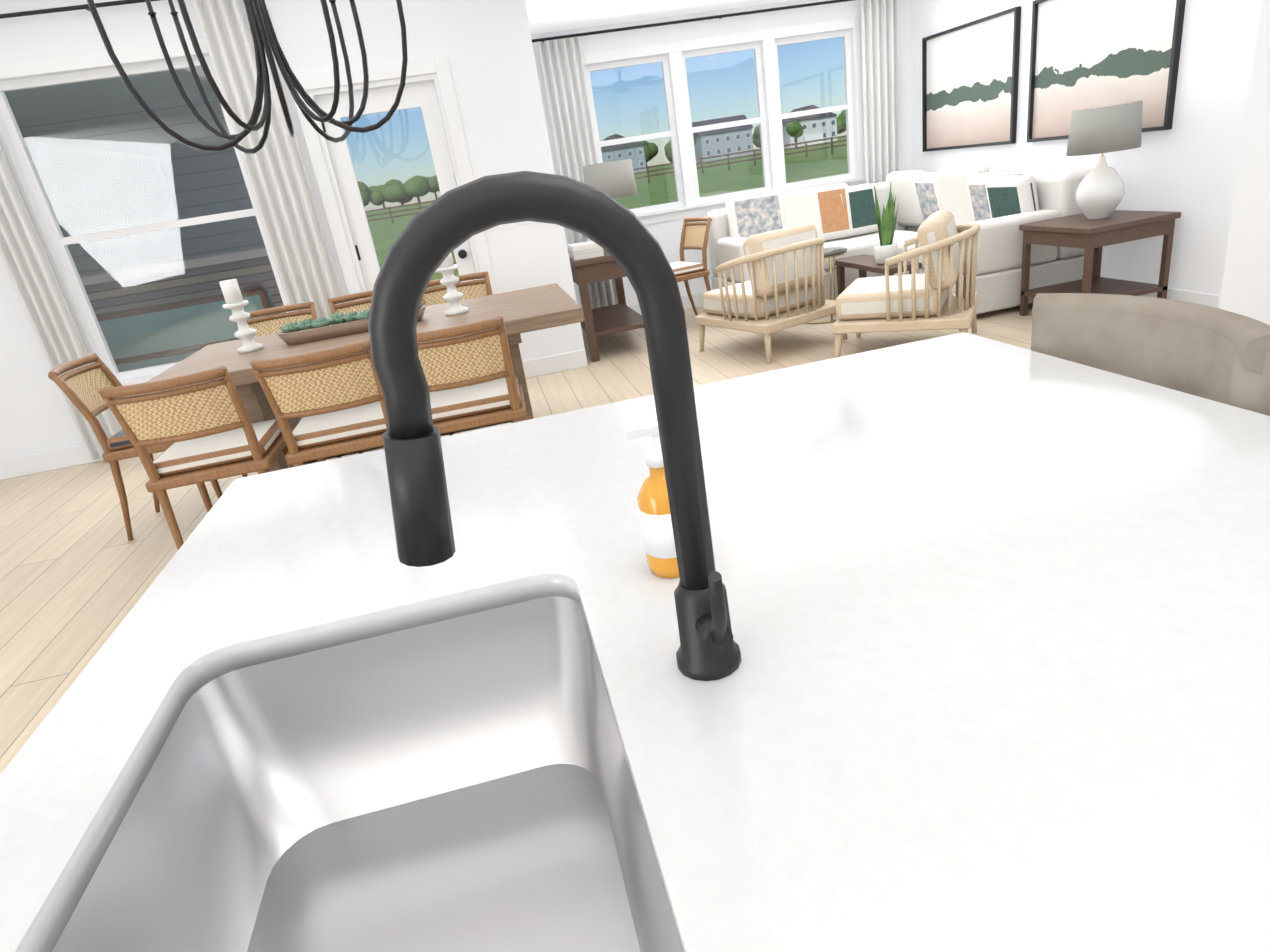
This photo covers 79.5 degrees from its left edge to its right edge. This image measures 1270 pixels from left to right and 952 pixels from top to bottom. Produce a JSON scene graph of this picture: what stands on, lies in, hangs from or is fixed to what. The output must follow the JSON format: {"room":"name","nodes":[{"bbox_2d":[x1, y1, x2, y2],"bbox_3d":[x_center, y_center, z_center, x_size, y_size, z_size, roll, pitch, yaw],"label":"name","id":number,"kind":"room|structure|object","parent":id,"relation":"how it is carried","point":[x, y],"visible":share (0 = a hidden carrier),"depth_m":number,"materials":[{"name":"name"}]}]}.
{"room":"open-plan kitchen","nodes":[
{"label":"open-plan kitchen","id":0,"kind":"room"},
{"bbox_2d":[0,0,584,459],"bbox_3d":[-3.487,-1.470,4.827,6.040,2.740,0.150,-12,22,-8],"label":"wall","id":1,"kind":"structure","parent":0,"point":[486,46],"depth_m":4.87,"materials":[{"name":"white paint"}]},
{"bbox_2d":[0,444,103,479],"bbox_3d":[-4.805,0.086,5.013,2.650,0.130,0.016,-12,22,-8],"label":"baseboard","id":2,"kind":"structure","parent":1,"relation":"attached to","point":[44,461],"depth_m":5.13,"materials":[{"name":"white"}]},
{"bbox_2d":[0,37,289,385],"bbox_3d":[-3.020,-1.572,4.839,1.460,1.985,0.147,-12,22,-8],"label":"window","id":3,"kind":"structure","parent":1,"relation":"in","point":[72,62],"depth_m":4.72,"materials":[{"name":"clear glass"}]},
{"bbox_2d":[0,0,341,460],"bbox_3d":[-2.930,-1.491,4.803,1.950,2.578,0.102,-12,22,-8],"label":"curtain","id":4,"kind":"object","parent":1,"relation":"attached to","point":[275,170],"visible":0.73,"depth_m":4.76,"materials":[{"name":"white fabric"}]},
{"bbox_2d":[293,56,496,301],"bbox_3d":[-1.520,-1.601,5.215,0.980,2.125,0.170,-12,22,-8],"label":"door","id":5,"kind":"structure","parent":1,"relation":"attached to","point":[343,192],"depth_m":4.96,"materials":[{"name":"white wood"}]},
{"bbox_2d":[488,224,506,229],"bbox_3d":[-0.953,-1.751,5.212,0.130,0.120,0.007,-12,22,-8],"label":"switch plate","id":6,"kind":"object","parent":1,"relation":"attached to","point":[503,225],"depth_m":5.23,"materials":[{"name":"white plastic"}]},
{"bbox_2d":[512,167,523,171],"bbox_3d":[-0.780,-2.016,5.154,0.080,0.120,0.007,-12,22,-8],"label":"switch plate","id":7,"kind":"object","parent":1,"relation":"attached to","point":[521,168],"depth_m":5.13,"materials":[{"name":"white plastic"}]},
{"bbox_2d":[516,221,533,224],"bbox_3d":[-0.726,-1.801,5.246,0.200,0.120,0.007,-12,22,-8],"label":"switch plate","id":8,"kind":"object","parent":1,"relation":"attached to","point":[517,223],"depth_m":5.26,"materials":[{"name":"white plastic"}]},
{"bbox_2d":[522,349,587,377],"bbox_3d":[-0.612,-0.824,5.630,0.520,0.130,0.016,-12,22,-8],"label":"baseboard","id":9,"kind":"structure","parent":1,"relation":"attached to","point":[574,359],"depth_m":5.63,"materials":[{"name":"white"}]},
{"bbox_2d":[0,303,1032,773],"bbox_3d":[0.044,0.972,1.290,10.840,0.120,12.770,-12,22,-8],"label":"floor","id":10,"kind":"structure","parent":0,"point":[78,573],"depth_m":4.07,"materials":[{"name":"brown wood"}]},
{"bbox_2d":[48,353,246,540],"bbox_3d":[-2.354,-0.183,3.757,0.574,0.857,0.470,-12,22,-8],"label":"chair","id":11,"kind":"object","parent":10,"relation":"on","point":[80,387],"visible":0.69,"depth_m":3.60,"materials":[{"name":"brown wood"}]},
{"bbox_2d":[98,366,293,549],"bbox_3d":[-1.724,-0.044,3.170,0.470,0.857,0.574,-12,22,-8],"label":"dining chair","id":12,"kind":"object","parent":10,"relation":"on","point":[209,430],"visible":0.85,"depth_m":2.94,"materials":[{"name":"brown wood"}]},
{"bbox_2d":[247,302,341,457],"bbox_3d":[-2.021,-0.528,4.476,0.470,0.857,0.574,-12,22,-8],"label":"dining chair","id":13,"kind":"object","parent":10,"relation":"on","point":[271,324],"visible":0.27,"depth_m":4.55,"materials":[{"name":"beige wicker"}]},
{"bbox_2d":[250,340,387,466],"bbox_3d":[-1.211,-0.155,3.245,0.470,0.857,0.574,-12,22,-9],"label":"dining chair","id":14,"kind":"object","parent":10,"relation":"on","point":[337,405],"visible":0.77,"depth_m":2.98,"materials":[{"name":"brown wicker"}]},
{"bbox_2d":[328,290,372,453],"bbox_3d":[-1.509,-0.639,4.551,0.470,0.857,0.574,-13,22,-9],"label":"dining chair","id":15,"kind":"object","parent":10,"relation":"on","point":[357,306],"visible":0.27,"depth_m":4.61,"materials":[{"name":"brown wicker"}]},
{"bbox_2d":[139,283,583,471],"bbox_3d":[-1.217,-0.385,3.930,1.920,0.765,1.020,-12,22,-8],"label":"dining table","id":16,"kind":"object","parent":10,"relation":"on","point":[537,308],"visible":0.23,"depth_m":3.60,"materials":[{"name":"brown wood"}]},
{"bbox_2d":[219,279,263,352],"bbox_3d":[-1.890,-0.771,3.645,0.116,0.347,0.116,-12,22,-8],"label":"candle holder","id":17,"kind":"object","parent":16,"relation":"on","point":[236,303],"visible":1,"depth_m":3.62,"materials":[{"name":"white ceramic"}]},
{"bbox_2d":[276,302,425,344],"bbox_3d":[-1.388,-0.762,3.762,0.720,0.100,0.200,-12,22,-8],"label":"succulents","id":18,"kind":"object","parent":16,"relation":"on","point":[323,328],"visible":0.73,"depth_m":3.69,"materials":[{"name":"green plant"}]},
{"bbox_2d":[436,253,467,315],"bbox_3d":[-0.922,-0.980,3.787,0.116,0.347,0.116,-12,22,-8],"label":"candle holder","id":19,"kind":"object","parent":16,"relation":"on","point":[449,280],"visible":0.85,"depth_m":3.78,"materials":[{"name":"white ceramic"}]},
{"bbox_2d":[421,272,492,435],"bbox_3d":[-1.008,-0.747,4.625,0.470,0.857,0.574,-13,22,-10],"label":"dining chair","id":20,"kind":"object","parent":10,"relation":"on","point":[481,287],"visible":0.27,"depth_m":4.70,"materials":[{"name":"beige wicker"}]},
{"bbox_2d":[417,316,526,437],"bbox_3d":[-0.711,-0.264,3.319,0.470,0.857,0.574,-12,22,-6],"label":"dining chair","id":21,"kind":"object","parent":10,"relation":"on","point":[472,380],"visible":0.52,"depth_m":3.07,"materials":[{"name":"brown wicker"}]},
{"bbox_2d":[568,241,643,361],"bbox_3d":[-0.254,-1.503,6.199,0.580,0.849,1.220,-12,22,-8],"label":"console desk","id":22,"kind":"object","parent":10,"relation":"on","point":[591,261],"visible":0.6,"depth_m":5.67,"materials":[{"name":"brown wood"}]},
{"bbox_2d":[583,159,637,198],"bbox_3d":[-0.163,-2.022,5.733,0.390,0.620,0.390,-12,22,-8],"label":"table lamp","id":23,"kind":"object","parent":22,"relation":"on","point":[614,179],"visible":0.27,"depth_m":5.51,"materials":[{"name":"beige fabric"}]},
{"bbox_2d":[0,332,1269,951],"bbox_3d":[0.271,0.685,0.520,1.462,0.915,2.374,-12,22,-8],"label":"kitchen island","id":24,"kind":"object","parent":10,"relation":"on","point":[998,680],"visible":0.98,"depth_m":0.75,"materials":[{"name":"white stone"}]},
{"bbox_2d":[368,171,740,680],"bbox_3d":[-0.056,0.001,0.547,0.253,0.410,0.108,-12,22,-8],"label":"faucet","id":25,"kind":"object","parent":24,"relation":"on","point":[432,236],"visible":1,"depth_m":0.53,"materials":[{"name":"black metal"}]},
{"bbox_2d":[624,422,678,578],"bbox_3d":[0.029,0.023,0.793,0.058,0.162,0.057,-12,22,-8],"label":"soap bottle","id":26,"kind":"object","parent":24,"relation":"on","point":[656,523],"visible":0.58,"depth_m":0.78,"materials":[{"name":"orange plastic"}]},
{"bbox_2d":[670,217,711,315],"bbox_3d":[0.380,-1.679,6.381,0.574,0.857,0.470,-17,23,-19],"label":"desk chair","id":27,"kind":"object","parent":10,"relation":"on","point":[694,234],"visible":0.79,"depth_m":6.31,"materials":[{"name":"brown wood"}]},
{"bbox_2d":[695,223,847,363],"bbox_3d":[0.928,-1.300,5.311,0.784,0.802,0.801,-21,25,-27],"label":"lounge chair","id":28,"kind":"object","parent":10,"relation":"on","point":[783,288],"visible":0.98,"depth_m":5.03,"materials":[{"name":"brown wood"}]},
{"bbox_2d":[804,247,846,323],"bbox_3d":[1.438,-1.474,5.919,0.420,0.514,0.420,-12,22,-8],"label":"accent table","id":29,"kind":"object","parent":10,"relation":"on","point":[830,252],"visible":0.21,"depth_m":5.77,"materials":[{"name":"grey metal"}]},
{"bbox_2d":[835,254,921,295],"bbox_3d":[1.836,-1.438,5.832,0.270,0.400,0.850,-12,22,-8],"label":"coffee table","id":30,"kind":"object","parent":10,"relation":"on","point":[863,263],"visible":0.46,"depth_m":5.88,"materials":[{"name":"brown wood"}]},
{"bbox_2d":[873,184,898,264],"bbox_3d":[1.807,-1.831,5.479,0.186,0.590,0.188,-12,22,-8],"label":"snake plant","id":31,"kind":"object","parent":30,"relation":"on","point":[886,247],"visible":0.94,"depth_m":5.49,"materials":[{"name":"green plant"}]},
{"bbox_2d":[706,164,1089,318],"bbox_3d":[1.904,-1.849,6.060,2.100,0.964,2.180,-12,22,-8],"label":"sectional sofa","id":32,"kind":"object","parent":10,"relation":"on","point":[999,208],"visible":0.65,"depth_m":6.01,"materials":[{"name":"fabric"}]},
{"bbox_2d":[831,210,980,357],"bbox_3d":[1.688,-1.178,4.715,0.801,0.802,0.784,3,25,27],"label":"lounge chair","id":33,"kind":"object","parent":10,"relation":"on","point":[914,300],"visible":1,"depth_m":4.45,"materials":[{"name":"brown wood"}]},
{"bbox_2d":[1019,210,1180,315],"bbox_3d":[2.932,-1.337,4.891,0.620,0.600,0.620,-12,22,-8],"label":"side table","id":34,"kind":"object","parent":10,"relation":"on","point":[1091,238],"visible":0.75,"depth_m":4.70,"materials":[{"name":"brown wood"}]},
{"bbox_2d":[1066,101,1142,219],"bbox_3d":[2.852,-1.908,4.662,0.390,0.640,0.390,-12,22,-8],"label":"table lamp","id":35,"kind":"object","parent":34,"relation":"on","point":[1100,191],"visible":1,"depth_m":4.53,"materials":[{"name":"white ceramic"}]},
{"bbox_2d":[1031,293,1269,415],"bbox_3d":[0.706,0.231,1.357,0.520,1.000,0.480,-12,22,-8],"label":"stool","id":36,"kind":"object","parent":10,"relation":"on","point":[1212,353],"visible":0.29,"depth_m":1.22,"materials":[{"name":"beige fabric"}]},
{"bbox_2d":[525,0,791,33],"bbox_3d":[-0.542,-2.760,-0.226,10.840,3.180,12.770,-12,22,-8],"label":"ceiling","id":37,"kind":"structure","parent":0,"point":[549,15],"depth_m":5.89,"materials":[{"name":"white paint"}]},
{"bbox_2d":[87,0,407,153],"bbox_3d":[-1.574,-2.001,3.210,1.157,1.109,1.162,-12,22,-8],"label":"chandelier","id":38,"kind":"object","parent":37,"relation":"hanging from","point":[262,29],"visible":1,"depth_m":3.28,"materials":[{"name":"black metal"}]},
{"bbox_2d":[531,0,911,306],"bbox_3d":[0.799,-2.825,6.936,3.660,2.420,0.150,-12,22,-8],"label":"wall","id":39,"kind":"structure","parent":0,"point":[666,235],"depth_m":6.59,"materials":[{"name":"white paint"}]},
{"bbox_2d":[581,292,704,328],"bbox_3d":[1.020,-1.755,7.292,3.500,0.130,0.016,-12,22,-8],"label":"baseboard","id":40,"kind":"structure","parent":39,"relation":"attached to","point":[697,298],"depth_m":7.21,"materials":[{"name":"white"}]},
{"bbox_2d":[532,0,898,308],"bbox_3d":[0.895,-2.789,6.827,3.310,2.348,0.102,-12,22,-8],"label":"curtain","id":41,"kind":"object","parent":39,"relation":"attached to","point":[565,91],"visible":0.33,"depth_m":6.62,"materials":[{"name":"white fabric"}]},
{"bbox_2d":[580,16,865,224],"bbox_3d":[0.827,-3.112,6.779,2.620,1.415,0.147,-12,22,-8],"label":"window","id":42,"kind":"structure","parent":39,"relation":"in","point":[767,37],"depth_m":6.75,"materials":[{"name":"white painted wood"}]},
{"bbox_2d":[911,0,1261,294],"bbox_3d":[3.106,-2.469,5.166,0.150,2.420,4.600,-12,22,-8],"label":"wall","id":43,"kind":"structure","parent":0,"point":[1186,165],"depth_m":4.60,"materials":[{"name":"white paint"}]},
{"bbox_2d":[922,6,1020,151],"bbox_3d":[2.699,-3.166,6.222,0.040,0.914,1.224,-12,22,-8],"label":"landscape picture","id":44,"kind":"object","parent":43,"relation":"attached to","point":[970,74],"visible":1,"depth_m":6.15,"materials":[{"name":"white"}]},
{"bbox_2d":[1027,0,1185,141],"bbox_3d":[2.990,-2.692,4.943,0.040,0.914,1.224,-12,22,-8],"label":"landscape picture","id":45,"kind":"object","parent":43,"relation":"attached to","point":[1085,54],"visible":0.9,"depth_m":4.91,"materials":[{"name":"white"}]},
{"bbox_2d":[1139,288,1219,307],"bbox_3d":[3.194,-1.396,5.567,0.016,0.130,4.330,-12,22,-8],"label":"baseboard","id":46,"kind":"structure","parent":43,"relation":"attached to","point":[1207,299],"depth_m":4.64,"materials":[{"name":"white"}]},
{"bbox_2d":[1218,0,1269,325],"bbox_3d":[2.774,-1.091,1.474,0.120,2.740,3.210,-12,22,-8],"label":"wall","id":47,"kind":"structure","parent":0,"point":[1245,288],"depth_m":3.05,"materials":[{"name":"white paint"}]},
{"label":"outside","id":48,"kind":"structure","parent":0,"visible":0},
{"bbox_2d":[366,137,847,288],"bbox_3d":[-37.956,-58.761,163.775,600.000,0.250,440.000,-12,22,-8],"label":"lawn","id":49,"kind":"structure","parent":48,"point":[652,185],"depth_m":48.44,"materials":[{"name":"green plant"}]},
{"bbox_2d":[5,66,285,313],"bbox_3d":[-5.621,-1.851,6.512,5.910,3.200,4.050,-12,22,-8],"label":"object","id":50,"kind":"object","parent":49,"relation":"on","point":[133,193],"depth_m":7.97,"materials":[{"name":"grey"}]},
{"bbox_2d":[357,110,845,207],"bbox_3d":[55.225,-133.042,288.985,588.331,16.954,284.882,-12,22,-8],"label":"tree","id":51,"kind":"object","parent":49,"relation":"on","point":[419,191],"depth_m":377.37,"materials":[{"name":"green plant"}]},
{"bbox_2d":[365,135,846,223],"bbox_3d":[42.895,-34.663,71.150,264.060,1.450,0.120,-12,22,-8],"label":"fence","id":52,"kind":"object","parent":49,"relation":"on","point":[701,163],"depth_m":65.69,"materials":[{"name":"brown wood"}]},
{"bbox_2d":[601,134,646,172],"bbox_3d":[-5.160,-79.978,190.637,13.800,9.400,11.800,-12,22,-8],"label":"house","id":53,"kind":"structure","parent":49,"relation":"on","point":[617,153],"materials":[{"name":"blue"}]},
{"bbox_2d":[692,115,753,162],"bbox_3d":[21.034,-83.734,189.752,13.800,9.400,11.800,-12,22,-8],"label":"house","id":54,"kind":"structure","parent":49,"relation":"on","point":[718,145],"materials":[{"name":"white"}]},
{"bbox_2d":[782,105,837,148],"bbox_3d":[44.517,-91.907,200.789,13.800,9.400,11.800,-12,22,-8],"label":"house","id":55,"kind":"structure","parent":49,"relation":"on","point":[815,125],"materials":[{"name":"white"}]},
{"bbox_3d":[-1.793,-1.218,7.595,9.760,0.170,4.050,-12,22,-8],"label":"patio","id":56,"kind":"object","parent":49,"relation":"on","visible":0},
{"bbox_2d":[95,286,275,371],"bbox_3d":[-3.506,-0.887,5.993,1.450,0.910,0.800,-12,22,-8],"label":"lawn","id":57,"kind":"structure","parent":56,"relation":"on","point":[151,347],"depth_m":6.03,"materials":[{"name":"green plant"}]}
]}

